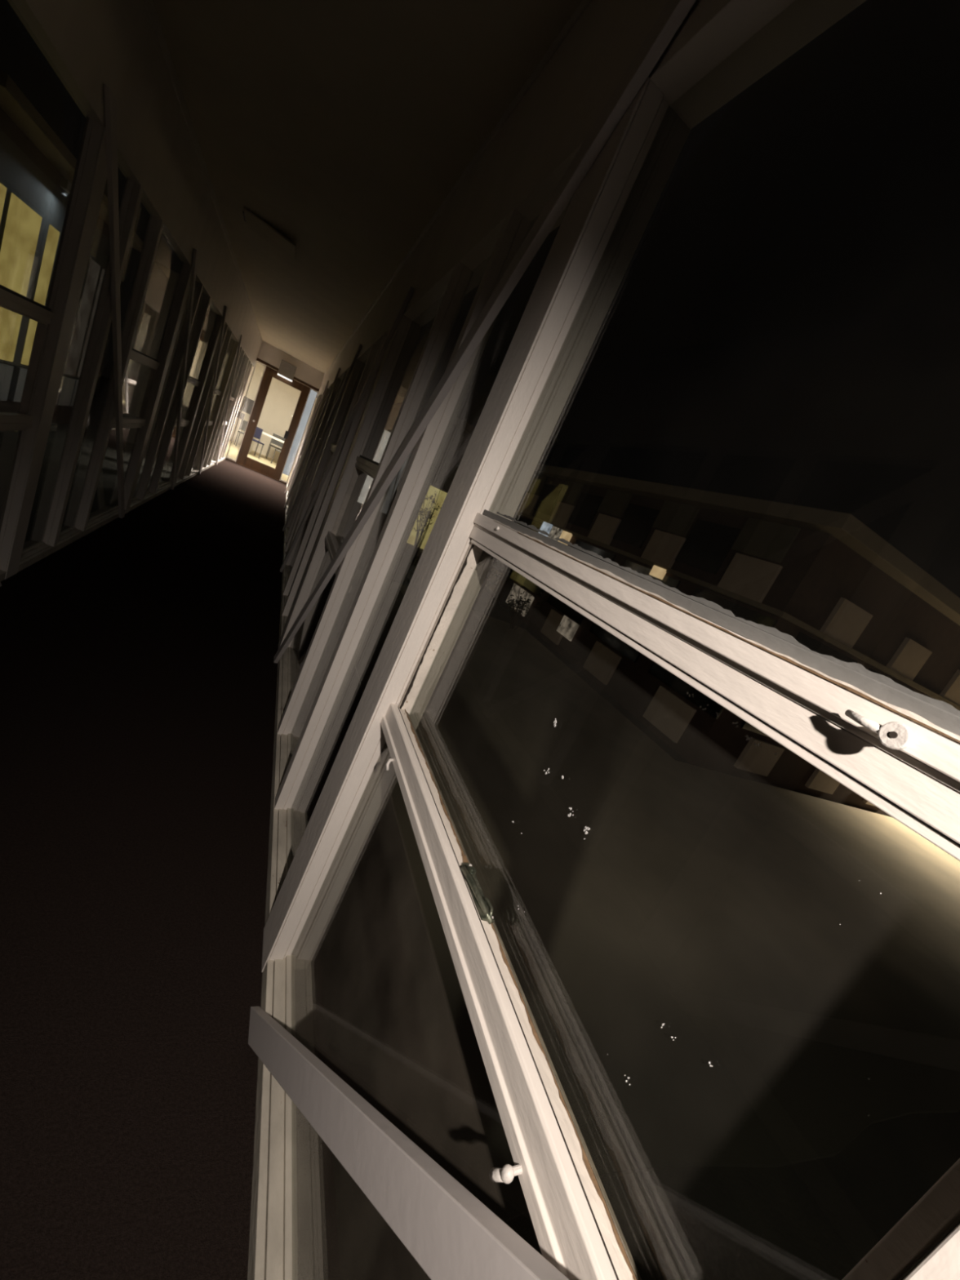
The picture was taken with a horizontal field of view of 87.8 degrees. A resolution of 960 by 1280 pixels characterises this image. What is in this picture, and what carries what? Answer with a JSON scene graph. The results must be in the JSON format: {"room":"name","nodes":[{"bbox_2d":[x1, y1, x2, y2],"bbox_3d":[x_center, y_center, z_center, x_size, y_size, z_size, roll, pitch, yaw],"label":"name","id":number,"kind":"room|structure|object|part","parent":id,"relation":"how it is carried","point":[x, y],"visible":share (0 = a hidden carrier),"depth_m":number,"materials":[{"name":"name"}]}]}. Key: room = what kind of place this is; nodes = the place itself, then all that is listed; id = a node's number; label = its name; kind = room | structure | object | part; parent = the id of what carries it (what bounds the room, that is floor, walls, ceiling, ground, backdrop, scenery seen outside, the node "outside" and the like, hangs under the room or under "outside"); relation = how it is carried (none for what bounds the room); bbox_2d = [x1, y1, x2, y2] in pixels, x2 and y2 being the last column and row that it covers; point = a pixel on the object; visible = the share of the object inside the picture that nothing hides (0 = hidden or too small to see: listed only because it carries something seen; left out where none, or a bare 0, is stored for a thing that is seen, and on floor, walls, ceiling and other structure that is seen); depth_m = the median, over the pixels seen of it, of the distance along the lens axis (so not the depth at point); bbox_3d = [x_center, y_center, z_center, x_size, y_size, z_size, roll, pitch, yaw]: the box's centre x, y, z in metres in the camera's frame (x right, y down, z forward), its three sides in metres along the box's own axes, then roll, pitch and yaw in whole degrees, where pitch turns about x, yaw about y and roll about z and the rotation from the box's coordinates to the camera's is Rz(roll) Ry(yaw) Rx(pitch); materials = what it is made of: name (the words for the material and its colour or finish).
{"room":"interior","nodes":[
{"label":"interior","id":0,"kind":"room"},
{"bbox_2d":[0,0,262,586],"bbox_3d":[-2.409,-2.044,3.507,0.111,2.700,17.900,19,14,-27],"label":"wall","id":1,"kind":"structure","parent":0,"point":[113,58],"depth_m":2.81,"materials":[{"name":"white paint"}]},
{"bbox_3d":[-2.022,-0.865,1.967,0.064,0.080,0.992,19,14,-27],"label":"sill","id":2,"kind":"part","parent":1,"relation":"part of","materials":[{"name":"white paint"}]},
{"bbox_2d":[0,304,48,413],"bbox_3d":[-1.932,-1.071,1.912,0.038,0.457,0.991,19,14,-27],"label":"window","id":3,"kind":"structure","parent":1,"relation":"in","point":[39,336],"depth_m":2.32,"materials":[{"name":"white paint"}]},
{"bbox_3d":[-2.019,-0.884,1.960,0.030,0.034,0.969,19,14,-27],"label":"rail","id":4,"kind":"part","parent":3,"relation":"part of","materials":[{"name":"white paint"}]},
{"bbox_3d":[-1.838,-1.269,1.862,0.037,0.007,0.969,19,14,-27],"label":"rail","id":5,"kind":"part","parent":3,"relation":"part of","materials":[{"name":"white paint"}]},
{"bbox_3d":[-2.083,-1.284,2.410,0.060,2.120,0.134,19,14,-27],"label":"post","id":6,"kind":"part","parent":1,"relation":"part of","materials":[{"name":"white paint"}]},
{"bbox_3d":[-2.739,-1.678,3.847,0.064,0.080,0.992,19,14,-27],"label":"sill","id":7,"kind":"part","parent":1,"relation":"part of","materials":[{"name":"white paint"}]},
{"bbox_2d":[122,357,156,418],"bbox_3d":[-2.649,-1.884,3.792,0.038,0.457,0.991,19,14,-27],"label":"window","id":8,"kind":"structure","parent":1,"relation":"in","point":[153,371],"depth_m":4.20,"materials":[{"name":"white paint"}]},
{"bbox_3d":[-2.555,-2.082,3.742,0.037,0.007,0.969,19,14,-27],"label":"rail","id":9,"kind":"part","parent":8,"relation":"part of","materials":[{"name":"white paint"}]},
{"bbox_3d":[-2.800,-2.097,4.290,0.060,2.120,0.134,19,14,-27],"label":"post","id":10,"kind":"part","parent":1,"relation":"part of","materials":[{"name":"white paint"}]},
{"bbox_3d":[-3.456,-2.492,5.727,0.064,0.080,0.992,19,14,-27],"label":"sill","id":11,"kind":"part","parent":1,"relation":"part of","materials":[{"name":"white paint"}]},
{"bbox_2d":[167,378,198,420],"bbox_3d":[-3.366,-2.698,5.672,0.038,0.457,0.991,19,14,-27],"label":"window","id":12,"kind":"structure","parent":1,"relation":"in","point":[195,388],"depth_m":6.08,"materials":[{"name":"white paint"}]},
{"bbox_3d":[-3.517,-2.910,6.170,0.060,2.120,0.134,19,14,-27],"label":"post","id":13,"kind":"part","parent":1,"relation":"part of","materials":[{"name":"white paint"}]},
{"bbox_3d":[-3.634,-3.058,6.412,0.004,2.064,0.478,19,14,-27],"label":"fixed pane","id":14,"kind":"part","parent":1,"relation":"part of","materials":[{"name":"clear glass"}]},
{"bbox_3d":[-4.346,-2.949,7.694,0.004,0.708,0.992,19,14,-27],"label":"fixed pane","id":15,"kind":"part","parent":1,"relation":"part of","materials":[{"name":"clear glass"}]},
{"bbox_3d":[-3.806,-3.253,6.864,0.004,2.064,0.474,19,14,-27],"label":"fixed pane","id":16,"kind":"part","parent":1,"relation":"part of","materials":[{"name":"clear glass"}]},
{"bbox_3d":[-4.173,-3.305,7.606,0.064,0.080,0.992,19,14,-27],"label":"sill","id":17,"kind":"part","parent":1,"relation":"part of","materials":[{"name":"white paint"}]},
{"bbox_2d":[208,393,219,421],"bbox_3d":[-4.083,-3.511,7.551,0.038,0.457,0.991,19,14,-27],"label":"window","id":18,"kind":"structure","parent":1,"relation":"in","point":[215,397],"depth_m":7.94,"materials":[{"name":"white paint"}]},
{"bbox_3d":[-5.063,-3.762,9.574,0.004,0.708,0.992,19,14,-27],"label":"fixed pane","id":19,"kind":"part","parent":1,"relation":"part of","materials":[{"name":"clear glass"}]},
{"bbox_3d":[-4.234,-3.724,8.049,0.060,2.120,0.134,19,14,-27],"label":"post","id":20,"kind":"part","parent":1,"relation":"part of","materials":[{"name":"white paint"}]},
{"bbox_3d":[-3.802,-4.110,7.400,0.004,0.789,0.992,19,14,-27],"label":"fixed pane","id":21,"kind":"part","parent":1,"relation":"part of","materials":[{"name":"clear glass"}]},
{"bbox_2d":[223,399,232,421],"bbox_3d":[-4.800,-4.324,9.431,0.038,0.457,0.991,19,14,-27],"label":"window","id":22,"kind":"structure","parent":1,"relation":"in","point":[231,401],"depth_m":9.83,"materials":[{"name":"white paint"}]},
{"bbox_3d":[-4.951,-4.537,9.929,0.060,2.120,0.134,19,14,-27],"label":"post","id":23,"kind":"part","parent":1,"relation":"part of","materials":[{"name":"white paint"}]},
{"bbox_3d":[-4.519,-4.923,9.280,0.004,0.789,0.992,19,14,-27],"label":"fixed pane","id":24,"kind":"part","parent":1,"relation":"part of","materials":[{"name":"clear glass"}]},
{"bbox_2d":[0,458,340,1279],"bbox_3d":[-2.380,-0.593,4.146,1.710,0.120,17.900,19,14,-27],"label":"floor","id":25,"kind":"structure","parent":0,"point":[139,672],"depth_m":1.39,"materials":[{"name":"brown carpet"}]},
{"bbox_2d":[182,340,317,467],"bbox_3d":[-5.825,-6.453,14.502,6.040,2.970,6.430,19,14,-27],"label":"building","id":26,"kind":"structure","parent":0,"point":[282,399],"depth_m":16.95,"materials":[{"name":"beige paint"}]},
{"bbox_2d":[237,411,244,419],"bbox_3d":[-8.022,-7.531,16.763,0.200,0.200,0.011,19,14,-27],"label":"poster","id":27,"kind":"object","parent":26,"relation":"attached to","point":[242,415],"visible":0.86,"depth_m":16.76,"materials":[{"name":"white paper"}]},
{"bbox_2d":[240,395,254,413],"bbox_3d":[-7.784,-7.849,16.716,0.340,0.460,0.011,19,14,-27],"label":"poster","id":28,"kind":"object","parent":26,"relation":"attached to","point":[248,403],"visible":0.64,"depth_m":16.71,"materials":[{"name":"grey paper"}]},
{"bbox_2d":[224,440,293,482],"bbox_3d":[-6.396,-5.173,14.768,5.800,0.120,6.310,19,14,-27],"label":"floor","id":29,"kind":"structure","parent":0,"point":[233,451],"depth_m":15.01,"materials":[{"name":"brown wood"}]},
{"bbox_2d":[234,418,252,446],"bbox_3d":[-7.540,-6.578,16.044,0.420,0.840,0.430,15,16,-38],"label":"chair","id":30,"kind":"object","parent":29,"relation":"on","point":[243,423],"visible":0.47,"depth_m":16.05,"materials":[{"name":"grey plastic"}]},
{"bbox_3d":[-7.531,-6.893,16.138,0.400,0.320,0.030,15,16,-38],"label":"backrest","id":31,"kind":"part","parent":30,"relation":"part of","materials":[{"name":"grey plastic"}]},
{"bbox_2d":[252,426,264,458],"bbox_3d":[-6.871,-6.055,15.221,0.420,0.840,0.430,10,20,-48],"label":"chair","id":32,"kind":"object","parent":29,"relation":"on","point":[258,433],"visible":0.52,"depth_m":15.33,"materials":[{"name":"blue fabric"}]},
{"bbox_3d":[-6.855,-6.079,15.211,0.420,0.040,0.420,10,20,-48],"label":"seat","id":33,"kind":"part","parent":32,"relation":"part of","materials":[{"name":"blue fabric"}]},
{"bbox_3d":[-6.890,-6.376,15.288,0.400,0.320,0.030,10,20,-48],"label":"backrest","id":34,"kind":"part","parent":32,"relation":"part of","materials":[{"name":"blue fabric"}]},
{"bbox_2d":[248,431,284,453],"bbox_3d":[-6.727,-6.144,16.017,1.100,0.760,0.700,19,14,-27],"label":"table","id":35,"kind":"object","parent":29,"relation":"on","point":[263,433],"visible":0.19,"depth_m":15.64,"materials":[{"name":"white laminate"}]},
{"bbox_3d":[-7.071,-6.155,15.535,0.040,0.710,0.040,19,14,-27],"label":"leg","id":36,"kind":"part","parent":35,"relation":"part of","materials":[{"name":"white laminate"}]},
{"bbox_2d":[265,433,284,462],"bbox_3d":[-6.817,-6.401,16.686,0.420,0.840,0.430,17,15,-32],"label":"chair","id":37,"kind":"object","parent":29,"relation":"on","point":[273,441],"visible":0.59,"depth_m":16.75,"materials":[{"name":"grey plastic"}]},
{"bbox_3d":[-6.803,-6.426,16.675,0.420,0.040,0.420,17,15,-32],"label":"seat","id":38,"kind":"part","parent":37,"relation":"part of","materials":[{"name":"grey plastic"}]},
{"bbox_3d":[-6.792,-6.711,16.791,0.400,0.320,0.030,17,15,-32],"label":"backrest","id":39,"kind":"part","parent":37,"relation":"part of","materials":[{"name":"grey plastic"}]},
{"bbox_2d":[271,448,280,463],"bbox_3d":[-6.136,-5.814,15.630,0.430,0.840,0.420,33,15,31],"label":"chair","id":40,"kind":"object","parent":29,"relation":"on","point":[278,451],"visible":0.2,"depth_m":15.58,"materials":[{"name":"grey metal"}]},
{"bbox_2d":[257,341,324,389],"bbox_3d":[-4.262,-6.312,11.367,1.710,0.520,0.140,19,14,-27],"label":"wall","id":41,"kind":"structure","parent":0,"point":[268,353],"depth_m":11.30,"materials":[{"name":"white paint"}]},
{"bbox_2d":[225,365,310,484],"bbox_3d":[-4.860,-5.023,11.679,1.390,2.270,0.170,19,14,-27],"label":"door","id":42,"kind":"structure","parent":41,"relation":"in","point":[242,460],"depth_m":11.66,"materials":[{"name":"brown wood"}]},
{"bbox_2d":[226,360,266,462],"bbox_3d":[-5.349,-5.195,11.407,0.220,2.250,0.050,19,14,-27],"label":"window","id":43,"kind":"structure","parent":42,"relation":"attached to","point":[227,457],"depth_m":11.38,"materials":[{"name":"white paint"}]},
{"bbox_3d":[-5.253,-4.124,11.910,0.643,0.215,0.055,19,14,-27],"label":"rail","id":44,"kind":"part","parent":42,"relation":"part of","materials":[{"name":"brown wood"}]},
{"bbox_3d":[-4.398,-5.943,11.448,0.643,0.160,0.055,19,14,-27],"label":"rail","id":45,"kind":"part","parent":42,"relation":"part of","materials":[{"name":"brown wood"}]},
{"bbox_2d":[279,388,318,483],"bbox_3d":[-4.341,-4.856,11.938,0.183,2.250,0.050,19,14,-27],"label":"window","id":46,"kind":"structure","parent":42,"relation":"attached to","point":[313,393],"depth_m":11.91,"materials":[{"name":"glass"}]},
{"bbox_2d":[277,359,297,382],"bbox_3d":[-4.357,-6.078,11.274,0.330,0.330,0.128,19,14,-27],"label":"wall light","id":47,"kind":"object","parent":41,"relation":"attached to","point":[286,370],"visible":1,"depth_m":11.22,"materials":[{"name":"grey metal"}]},
{"bbox_2d":[277,373,292,382],"bbox_3d":[-4.419,-5.940,11.304,0.320,0.022,0.113,19,14,-27],"label":"diffuser","id":48,"kind":"object","parent":47,"relation":"attached to","point":[282,375],"depth_m":11.26,"materials":[{"name":"white plastic"}]},
{"bbox_2d":[256,357,319,391],"bbox_3d":[-4.364,-6.039,11.387,1.390,0.055,0.062,19,14,-27],"label":"trim","id":49,"kind":"structure","parent":41,"relation":"attached to","point":[257,358],"depth_m":11.42,"materials":[{"name":"brown wood"}]},
{"bbox_2d":[152,0,582,373],"bbox_3d":[-1.205,-3.094,3.512,1.890,0.150,17.900,19,14,-27],"label":"ceiling","id":50,"kind":"structure","parent":0,"point":[344,126],"depth_m":2.39,"materials":[{"name":"white paint"}]},
{"bbox_2d":[242,206,295,261],"bbox_3d":[-1.782,-3.438,4.239,0.435,0.047,0.440,19,14,-27],"label":"ceiling hatch","id":51,"kind":"object","parent":50,"relation":"attached to","point":[254,223],"visible":1,"depth_m":4.20,"materials":[{"name":"grey ceramic"}]},
{"bbox_2d":[247,0,959,1279],"bbox_3d":[-1.169,-1.627,4.161,0.143,2.700,17.900,19,14,-27],"label":"wall","id":52,"kind":"structure","parent":0,"point":[589,145],"depth_m":0.99,"materials":[{"name":"white paint"}]},
{"bbox_3d":[-1.635,-0.893,4.608,0.004,0.708,0.992,19,14,-27],"label":"fixed pane","id":53,"kind":"part","parent":52,"relation":"part of","materials":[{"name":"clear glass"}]},
{"bbox_3d":[-3.729,-4.126,10.573,0.060,2.120,0.134,19,14,-27],"label":"post","id":54,"kind":"part","parent":52,"relation":"part of","materials":[{"name":"white paint"}]},
{"bbox_3d":[-3.012,-3.313,8.693,0.060,2.120,0.134,19,14,-27],"label":"post","id":55,"kind":"part","parent":52,"relation":"part of","materials":[{"name":"white paint"}]},
{"bbox_3d":[-0.918,-0.080,2.728,0.004,0.708,0.992,19,14,-27],"label":"fixed pane","id":56,"kind":"part","parent":52,"relation":"part of","materials":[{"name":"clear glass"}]},
{"bbox_3d":[-2.295,-2.499,6.813,0.060,2.120,0.134,19,14,-27],"label":"post","id":57,"kind":"part","parent":52,"relation":"part of","materials":[{"name":"white paint"}]},
{"bbox_3d":[-1.472,-1.252,4.515,0.064,0.080,0.992,19,14,-27],"label":"sill","id":58,"kind":"part","parent":52,"relation":"part of","materials":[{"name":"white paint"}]},
{"bbox_3d":[-1.578,-1.686,4.934,0.060,2.120,0.134,19,14,-27],"label":"post","id":59,"kind":"part","parent":52,"relation":"part of","materials":[{"name":"white paint"}]},
{"bbox_2d":[315,449,333,491],"bbox_3d":[-1.370,-1.454,4.466,0.038,0.457,0.991,19,14,-27],"label":"window","id":60,"kind":"structure","parent":52,"relation":"in","point":[331,452],"depth_m":4.86,"materials":[{"name":"white paint"}]},
{"bbox_3d":[-0.755,-0.439,2.635,0.064,0.080,0.992,19,14,-27],"label":"sill","id":61,"kind":"part","parent":52,"relation":"part of","materials":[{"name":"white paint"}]},
{"bbox_3d":[-0.861,-0.873,3.054,0.060,2.120,0.134,19,14,-27],"label":"post","id":62,"kind":"part","parent":52,"relation":"part of","materials":[{"name":"white paint"}]},
{"bbox_3d":[-1.089,-2.053,4.314,0.004,0.789,0.992,19,14,-27],"label":"fixed pane","id":63,"kind":"part","parent":52,"relation":"part of","materials":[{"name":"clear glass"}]},
{"bbox_2d":[331,466,390,582],"bbox_3d":[-0.653,-0.641,2.586,0.038,0.457,0.991,19,14,-27],"label":"window","id":64,"kind":"structure","parent":52,"relation":"in","point":[336,527],"depth_m":2.99,"materials":[{"name":"white paint"}]},
{"bbox_3d":[-0.741,-0.455,2.633,0.030,0.034,0.969,19,14,-27],"label":"rail","id":65,"kind":"part","parent":64,"relation":"part of","materials":[{"name":"white paint"}]},
{"bbox_3d":[-0.640,-0.633,2.595,0.004,0.449,0.969,19,14,-27],"label":"pane","id":66,"kind":"part","parent":64,"relation":"part of","materials":[{"name":"clear glass"}]},
{"bbox_3d":[-0.560,-0.839,2.536,0.037,0.007,0.969,19,14,-27],"label":"rail","id":67,"kind":"part","parent":64,"relation":"part of","materials":[{"name":"white paint"}]},
{"bbox_3d":[-0.372,-1.240,2.434,0.004,0.789,0.992,19,14,-27],"label":"fixed pane","id":68,"kind":"part","parent":52,"relation":"part of","materials":[{"name":"clear glass"}]},
{"bbox_3d":[-0.144,-0.059,1.174,0.060,2.120,0.134,19,14,-27],"label":"post","id":69,"kind":"part","parent":52,"relation":"part of","materials":[{"name":"white paint"}]},
{"bbox_3d":[-0.038,0.374,0.755,0.064,0.080,0.992,19,14,-27],"label":"sill","id":70,"kind":"part","parent":52,"relation":"part of","materials":[{"name":"white paint"}]},
{"bbox_2d":[386,511,959,1279],"bbox_3d":[0.055,0.149,0.693,0.078,0.569,0.991,19,14,-27],"label":"window","id":71,"kind":"structure","parent":52,"relation":"in","point":[937,1211],"depth_m":0.44,"materials":[{"name":"white paint"}]},
{"bbox_3d":[-0.005,0.354,0.699,0.014,0.016,0.093,16,16,-33],"label":"latch handle","id":72,"kind":"part","parent":71,"relation":"part of","materials":[{"name":"green metal"}]},
{"bbox_3d":[-0.006,0.356,0.710,0.019,0.004,0.103,19,14,-27],"label":"latch plate","id":73,"kind":"part","parent":71,"relation":"part of","materials":[{"name":"green metal"}]},
{"bbox_3d":[-0.024,0.358,0.753,0.030,0.034,0.969,19,14,-27],"label":"rail","id":74,"kind":"part","parent":71,"relation":"part of","materials":[{"name":"white paint"}]},
{"bbox_3d":[0.031,0.492,0.463,0.016,0.008,0.007,19,14,-27],"label":"knob stem","id":75,"kind":"part","parent":71,"relation":"part of","materials":[{"name":"paint"}]},
{"bbox_3d":[0.157,-0.026,0.656,0.037,0.007,0.969,19,14,-27],"label":"rail","id":76,"kind":"part","parent":71,"relation":"part of","materials":[{"name":"white paint"}]},
{"bbox_3d":[0.256,0.054,0.333,0.007,0.006,0.027,20,14,-20],"label":"pin arm","id":77,"kind":"part","parent":71,"relation":"part of","materials":[{"name":"paint"}]},
{"label":"outside","id":78,"kind":"structure","parent":0,"visible":0},
{"bbox_2d":[0,373,959,1279],"bbox_3d":[3.520,0.537,13.120,46.000,0.300,48.000,19,14,-27],"label":"lawn","id":79,"kind":"structure","parent":78,"point":[390,1037],"depth_m":1.87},
{"bbox_2d":[0,69,143,424],"bbox_3d":[-7.778,-5.453,6.939,3.500,3.670,5.650,19,14,-27],"label":"building","id":80,"kind":"structure","parent":79,"relation":"on","point":[33,159],"depth_m":6.75,"materials":[{"name":"brown paint"}]},
{"bbox_3d":[-6.711,-3.564,6.854,0.070,0.500,0.900,19,14,-27],"label":"panel","id":81,"kind":"part","parent":80,"relation":"part of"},
{"bbox_3d":[-6.992,-3.882,7.590,0.070,0.500,0.400,19,14,-27],"label":"panel","id":82,"kind":"part","parent":80,"relation":"part of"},
{"bbox_3d":[-7.293,-4.224,8.378,0.070,0.500,0.980,19,14,-27],"label":"panel","id":83,"kind":"part","parent":80,"relation":"part of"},
{"bbox_2d":[59,176,71,194],"bbox_3d":[-5.646,-6.207,6.821,0.080,0.120,0.200,19,14,-27],"label":"lamp","id":84,"kind":"object","parent":80,"relation":"attached to","point":[65,184],"visible":0.8,"depth_m":6.75,"materials":[{"name":"black metal"}]},
{"bbox_3d":[-7.565,-4.533,9.093,0.070,0.500,0.530,19,14,-27],"label":"panel","id":85,"kind":"part","parent":80,"relation":"part of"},
{"bbox_3d":[-7.813,-4.814,9.742,0.070,0.500,0.830,19,14,-27],"label":"panel","id":86,"kind":"part","parent":80,"relation":"part of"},
{"bbox_2d":[110,260,216,459],"bbox_3d":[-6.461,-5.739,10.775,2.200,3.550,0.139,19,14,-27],"label":"annex building","id":87,"kind":"structure","parent":79,"relation":"on","point":[162,282],"depth_m":10.42,"materials":[{"name":"white paint"}]},
{"bbox_2d":[346,385,475,557],"bbox_3d":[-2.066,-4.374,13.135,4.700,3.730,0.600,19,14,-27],"label":"building","id":88,"kind":"structure","parent":79,"relation":"on","point":[461,432],"depth_m":13.29,"materials":[{"name":"white paint"}]},
{"bbox_3d":[-2.687,-4.402,12.810,0.260,1.910,0.029,19,14,-27],"label":"lit pane","id":89,"kind":"part","parent":88,"relation":"part of","materials":[{"name":"white glass"}]},
{"bbox_3d":[-2.167,-4.232,13.013,0.221,1.653,0.024,19,14,-24],"label":"curtain cord","id":90,"kind":"part","parent":88,"relation":"part of","materials":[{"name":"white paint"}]},
{"bbox_3d":[-2.348,-4.258,13.002,0.530,1.850,0.029,19,14,-27],"label":"lit pane","id":91,"kind":"part","parent":88,"relation":"part of","materials":[{"name":"grey glass"}]},
{"bbox_3d":[-1.392,-3.334,13.767,0.700,1.670,0.029,19,14,-27],"label":"lit pane","id":92,"kind":"part","parent":88,"relation":"part of","materials":[{"name":"yellow glass"}]},
{"bbox_2d":[409,488,440,565],"bbox_3d":[-1.401,-2.776,12.072,0.839,1.941,0.906,34,15,33],"label":"shrub","id":93,"kind":"object","parent":79,"relation":"on","point":[415,552],"visible":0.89,"depth_m":12.06,"materials":[{"name":"green plant"}]},
{"bbox_2d":[476,560,503,599],"bbox_3d":[0.167,-1.469,11.640,0.746,1.129,0.654,26,13,4],"label":"shrub","id":94,"kind":"object","parent":79,"relation":"on","point":[489,571],"visible":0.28,"depth_m":11.59,"materials":[{"name":"green plant"}]},
{"bbox_2d":[331,568,959,1222],"bbox_3d":[9.217,3.677,10.576,24.780,0.020,8.526,19,14,-27],"label":"ground","id":95,"kind":"structure","parent":79,"relation":"on","point":[708,905],"depth_m":3.27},
{"bbox_2d":[506,589,541,630],"bbox_3d":[0.743,-0.627,10.055,0.757,0.832,0.902,19,14,-27],"label":"shrub","id":96,"kind":"object","parent":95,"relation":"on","point":[513,623],"visible":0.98,"depth_m":9.98,"materials":[{"name":"green plant"}]},
{"bbox_2d":[481,463,959,817],"bbox_3d":[5.637,-1.542,16.750,12.550,3.500,18.550,19,14,-27],"label":"brick building","id":97,"kind":"structure","parent":79,"relation":"on","point":[824,580],"depth_m":7.28,"materials":[{"name":"brown brick"}]},
{"bbox_3d":[0.367,-1.610,13.378,0.060,0.540,0.720,19,14,-27],"label":"panel","id":98,"kind":"part","parent":97,"relation":"part of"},
{"bbox_3d":[1.258,-3.506,12.897,0.060,0.540,0.720,19,14,-27],"label":"panel","id":99,"kind":"part","parent":97,"relation":"part of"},
{"bbox_3d":[1.544,-0.275,10.294,0.060,0.540,0.720,19,14,-27],"label":"panel","id":100,"kind":"part","parent":97,"relation":"part of","materials":[{"name":"brown"}]},
{"bbox_3d":[1.847,-2.839,11.355,0.060,0.540,0.720,19,14,-27],"label":"panel","id":101,"kind":"part","parent":97,"relation":"part of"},
{"bbox_3d":[2.132,0.392,8.752,0.060,0.540,0.720,19,14,-27],"label":"panel","id":102,"kind":"part","parent":97,"relation":"part of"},
{"bbox_3d":[2.435,-2.172,9.813,0.060,0.540,0.720,19,14,-27],"label":"panel","id":103,"kind":"part","parent":97,"relation":"part of","materials":[{"name":"brown"}]},
{"bbox_3d":[3.023,-1.505,8.271,0.060,0.540,0.720,19,14,-27],"label":"panel","id":104,"kind":"part","parent":97,"relation":"part of","materials":[{"name":"brown"}]},
{"bbox_3d":[2.720,1.059,7.210,0.060,0.540,0.720,19,14,-27],"label":"panel","id":105,"kind":"part","parent":97,"relation":"part of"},
{"bbox_3d":[3.611,-0.838,6.729,0.060,0.540,0.720,19,14,-27],"label":"panel","id":106,"kind":"part","parent":97,"relation":"part of","materials":[{"name":"brown"}]},
{"bbox_3d":[3.992,1.677,7.132,0.720,0.480,0.060,19,14,-27],"label":"panel","id":107,"kind":"part","parent":97,"relation":"part of","materials":[{"name":"beige"}]},
{"bbox_3d":[5.519,2.190,7.936,0.720,0.480,0.060,19,14,-27],"label":"panel","id":108,"kind":"part","parent":97,"relation":"part of","materials":[{"name":"beige"}]},
{"bbox_3d":[4.875,-0.202,6.655,0.720,0.540,0.060,19,14,-27],"label":"panel","id":109,"kind":"part","parent":97,"relation":"part of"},
{"bbox_3d":[7.045,2.703,8.740,0.720,0.480,0.060,19,14,-27],"label":"panel","id":110,"kind":"part","parent":97,"relation":"part of","materials":[{"name":"beige"}]},
{"bbox_3d":[6.402,0.311,7.460,0.720,0.540,0.060,19,14,-27],"label":"panel","id":111,"kind":"part","parent":97,"relation":"part of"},
{"bbox_3d":[7.928,0.824,8.264,0.720,0.540,0.060,19,14,-27],"label":"panel","id":112,"kind":"part","parent":97,"relation":"part of","materials":[{"name":"beige"}]}
]}

